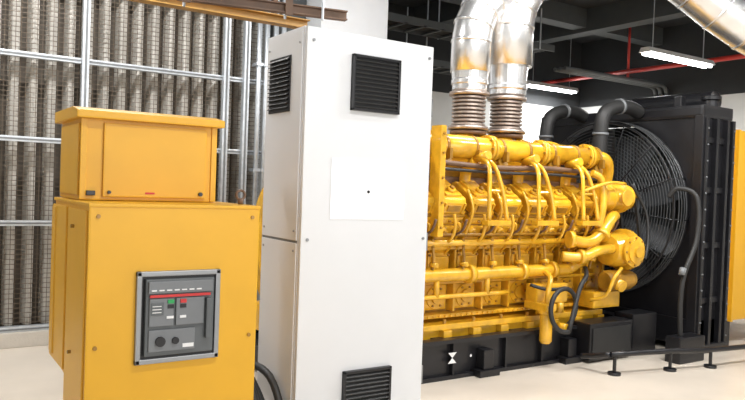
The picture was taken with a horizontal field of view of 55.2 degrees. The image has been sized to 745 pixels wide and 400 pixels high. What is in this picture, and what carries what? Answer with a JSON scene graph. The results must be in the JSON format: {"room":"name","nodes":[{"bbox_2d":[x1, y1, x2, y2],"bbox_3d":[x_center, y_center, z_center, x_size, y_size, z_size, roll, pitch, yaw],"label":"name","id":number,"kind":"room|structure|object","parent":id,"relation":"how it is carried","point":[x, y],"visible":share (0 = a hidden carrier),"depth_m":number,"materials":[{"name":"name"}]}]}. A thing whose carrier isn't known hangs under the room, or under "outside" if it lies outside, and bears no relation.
{"room":"mechanical room","nodes":[
{"label":"mechanical room","id":0,"kind":"room"},
{"bbox_2d":[0,0,257,348],"bbox_3d":[-3.994,-0.943,5.116,6.950,4.200,0.400,1,1,-33],"label":"wall","id":1,"kind":"structure","parent":0,"point":[39,337],"depth_m":6.07,"materials":[{"name":"white paint"}]},
{"bbox_2d":[0,0,263,326],"bbox_3d":[-3.960,-1.000,5.021,6.900,4.080,0.009,1,1,-33],"label":"mesh screen","id":2,"kind":"object","parent":1,"relation":"attached to","point":[114,2],"visible":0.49,"depth_m":5.95,"materials":[{"name":"grey metal"}]},
{"bbox_2d":[0,0,263,332],"bbox_3d":[-3.929,-0.997,4.974,6.900,4.082,0.105,1,1,-33],"label":"frame","id":3,"kind":"object","parent":1,"relation":"attached to","point":[85,61],"visible":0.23,"depth_m":6.52,"materials":[{"name":"grey metal"}]},
{"bbox_2d":[249,0,286,299],"bbox_3d":[-0.996,-0.868,6.819,0.300,4.200,0.150,1,1,-33],"label":"conduit riser","id":4,"kind":"object","parent":1,"relation":"attached to","point":[258,64],"visible":0.19,"depth_m":6.74,"materials":[{"name":"metal"}]},
{"bbox_2d":[177,0,347,21],"bbox_3d":[-0.744,-2.126,5.095,1.212,1.600,0.328,1,1,-33],"label":"channel","id":5,"kind":"object","parent":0,"point":[287,7],"depth_m":5.12,"materials":[{"name":"brown metal"}]},
{"bbox_2d":[257,0,305,199],"bbox_3d":[-1.543,-0.912,8.117,0.450,4.200,2.700,1,1,-33],"label":"wall partition","id":6,"kind":"structure","parent":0,"point":[303,2],"depth_m":7.86,"materials":[{"name":"white paint"}]},
{"bbox_2d":[306,0,387,38],"bbox_3d":[-0.365,-0.854,7.278,0.770,4.200,0.600,1,1,-33],"label":"wall","id":7,"kind":"structure","parent":6,"relation":"attached to","point":[364,17],"depth_m":7.03,"materials":[{"name":"white paint"}]},
{"bbox_2d":[0,319,744,399],"bbox_3d":[1.018,1.404,4.392,14.600,0.100,12.100,1,1,-33],"label":"floor","id":8,"kind":"structure","parent":0,"point":[26,373],"depth_m":5.24,"materials":[{"name":"concrete"}]},
{"bbox_2d":[48,197,260,399],"bbox_3d":[-0.989,0.655,3.139,0.721,1.299,0.776,1,1,-33],"label":"cabinet","id":9,"kind":"object","parent":8,"relation":"on","point":[150,300],"visible":1,"depth_m":2.84,"materials":[{"name":"metal"}]},
{"bbox_2d":[55,106,224,201],"bbox_3d":[-1.073,-0.196,3.257,0.629,0.387,0.512,1,1,-33],"label":"box","id":10,"kind":"object","parent":9,"relation":"on","point":[107,154],"visible":1,"depth_m":3.05,"materials":[{"name":"yellow metal"}]},
{"bbox_2d":[235,189,245,203],"bbox_3d":[-0.584,-0.014,3.152,0.051,0.068,0.024,1,1,-33],"label":"lifting eye","id":11,"kind":"object","parent":9,"relation":"on","point":[240,200],"visible":1,"depth_m":3.14,"materials":[{"name":"brown metal"}]},
{"bbox_2d":[253,361,282,399],"bbox_3d":[-0.597,1.065,3.524,0.325,0.489,1.370,1,1,-37],"label":"power cables","id":12,"kind":"object","parent":8,"relation":"on","point":[261,368],"visible":0.09,"depth_m":3.64,"materials":[{"name":"black rubber"}]},
{"bbox_2d":[257,25,433,399],"bbox_3d":[-0.152,0.224,3.943,0.838,2.190,0.474,1,1,-33],"label":"tall cabinet","id":13,"kind":"object","parent":8,"relation":"on","point":[348,128],"visible":1,"depth_m":3.73,"materials":[{"name":"white metal"}]},
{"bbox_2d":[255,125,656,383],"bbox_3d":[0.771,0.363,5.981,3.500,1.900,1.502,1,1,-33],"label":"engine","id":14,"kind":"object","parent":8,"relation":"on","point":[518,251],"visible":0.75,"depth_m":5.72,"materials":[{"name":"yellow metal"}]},
{"bbox_2d":[538,98,644,182],"bbox_3d":[2.130,-0.564,7.002,0.643,0.814,0.818,1,1,-33],"label":"hose","id":15,"kind":"object","parent":14,"relation":"attached to","point":[600,133],"visible":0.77,"depth_m":6.76,"materials":[{"name":"black rubber"}]},
{"bbox_2d":[541,91,735,353],"bbox_3d":[2.505,0.152,7.236,0.651,2.400,2.005,1,1,-33],"label":"radiator","id":16,"kind":"object","parent":8,"relation":"on","point":[689,142],"depth_m":6.57,"materials":[{"name":"black metal"}]},
{"bbox_2d":[580,344,744,376],"bbox_3d":[3.062,1.303,6.118,2.906,0.182,0.306,2,1,-22],"label":"pipe","id":17,"kind":"object","parent":8,"relation":"on","point":[670,351],"visible":1,"depth_m":5.71,"materials":[{"name":"black metal"}]},
{"bbox_2d":[590,128,744,345],"bbox_3d":[3.441,0.314,7.865,1.570,2.120,1.900,1,1,-33],"label":"radiator discharge duct","id":18,"kind":"object","parent":8,"relation":"on","point":[736,291],"visible":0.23,"depth_m":6.81,"materials":[{"name":"yellow metal"}]},
{"bbox_2d":[665,186,704,364],"bbox_3d":[2.644,0.626,6.187,0.362,1.502,0.358,1,1,-33],"label":"hose","id":19,"kind":"object","parent":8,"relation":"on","point":[679,340],"visible":0.99,"depth_m":6.06,"materials":[{"name":"black rubber"}]},
{"bbox_2d":[387,3,581,141],"bbox_3d":[0.791,-0.890,11.339,7.200,4.200,0.100,1,1,-33],"label":"wall","id":20,"kind":"structure","parent":0,"point":[539,101],"depth_m":12.58,"materials":[{"name":"white paint"}]},
{"bbox_2d":[388,0,694,46],"bbox_3d":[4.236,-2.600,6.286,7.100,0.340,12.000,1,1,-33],"label":"ceiling","id":21,"kind":"structure","parent":0,"point":[560,21],"depth_m":10.54,"materials":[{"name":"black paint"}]},
{"bbox_2d":[127,0,309,28],"bbox_3d":[-2.250,-2.247,5.019,4.100,1.465,0.110,1,1,-33],"label":"rail","id":22,"kind":"object","parent":21,"relation":"hanging from","point":[275,19],"visible":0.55,"depth_m":5.79,"materials":[{"name":"metal"}]},
{"bbox_2d":[387,0,554,74],"bbox_3d":[0.795,-2.228,9.389,3.400,0.850,1.180,1,1,-33],"label":"cable tray","id":23,"kind":"object","parent":21,"relation":"attached to","point":[407,24],"visible":0.28,"depth_m":8.96,"materials":[{"name":"metal"}]},
{"bbox_2d":[527,48,578,93],"bbox_3d":[3.098,-2.408,12.258,1.200,1.035,0.180,1,1,-33],"label":"fluorescent light","id":24,"kind":"object","parent":21,"relation":"hanging from","point":[531,84],"visible":0.77,"depth_m":12.21,"materials":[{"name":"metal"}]},
{"bbox_2d":[448,0,744,134],"bbox_3d":[4.180,-1.634,6.702,7.118,2.290,0.845,2,1,-11],"label":"exhaust pipe","id":25,"kind":"object","parent":21,"relation":"hanging from","point":[492,40],"visible":0.99,"depth_m":6.12,"materials":[{"name":"metal"}]},
{"bbox_2d":[542,27,744,83],"bbox_3d":[4.836,-2.344,9.992,0.070,0.950,6.500,1,1,-33],"label":"pipe","id":26,"kind":"object","parent":21,"relation":"hanging from","point":[628,71],"visible":0.72,"depth_m":11.07,"materials":[{"name":"red metal"}]},
{"bbox_2d":[639,0,714,67],"bbox_3d":[4.000,-2.317,9.261,1.400,1.035,0.180,1,1,-33],"label":"fluorescent light","id":27,"kind":"object","parent":21,"relation":"hanging from","point":[648,51],"visible":0.95,"depth_m":9.16,"materials":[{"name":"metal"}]},
{"bbox_2d":[579,22,744,130],"bbox_3d":[7.141,-0.603,8.351,0.100,4.200,12.100,1,1,-33],"label":"wall","id":28,"kind":"structure","parent":0,"point":[727,78],"depth_m":11.68,"materials":[{"name":"black paint"}]},
{"bbox_2d":[553,66,668,96],"bbox_3d":[3.713,-0.305,11.136,2.470,3.250,0.260,1,1,-33],"label":"conduit","id":29,"kind":"object","parent":28,"relation":"attached to","point":[566,69],"visible":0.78,"depth_m":11.04,"materials":[{"name":"grey plastic"}]}
]}

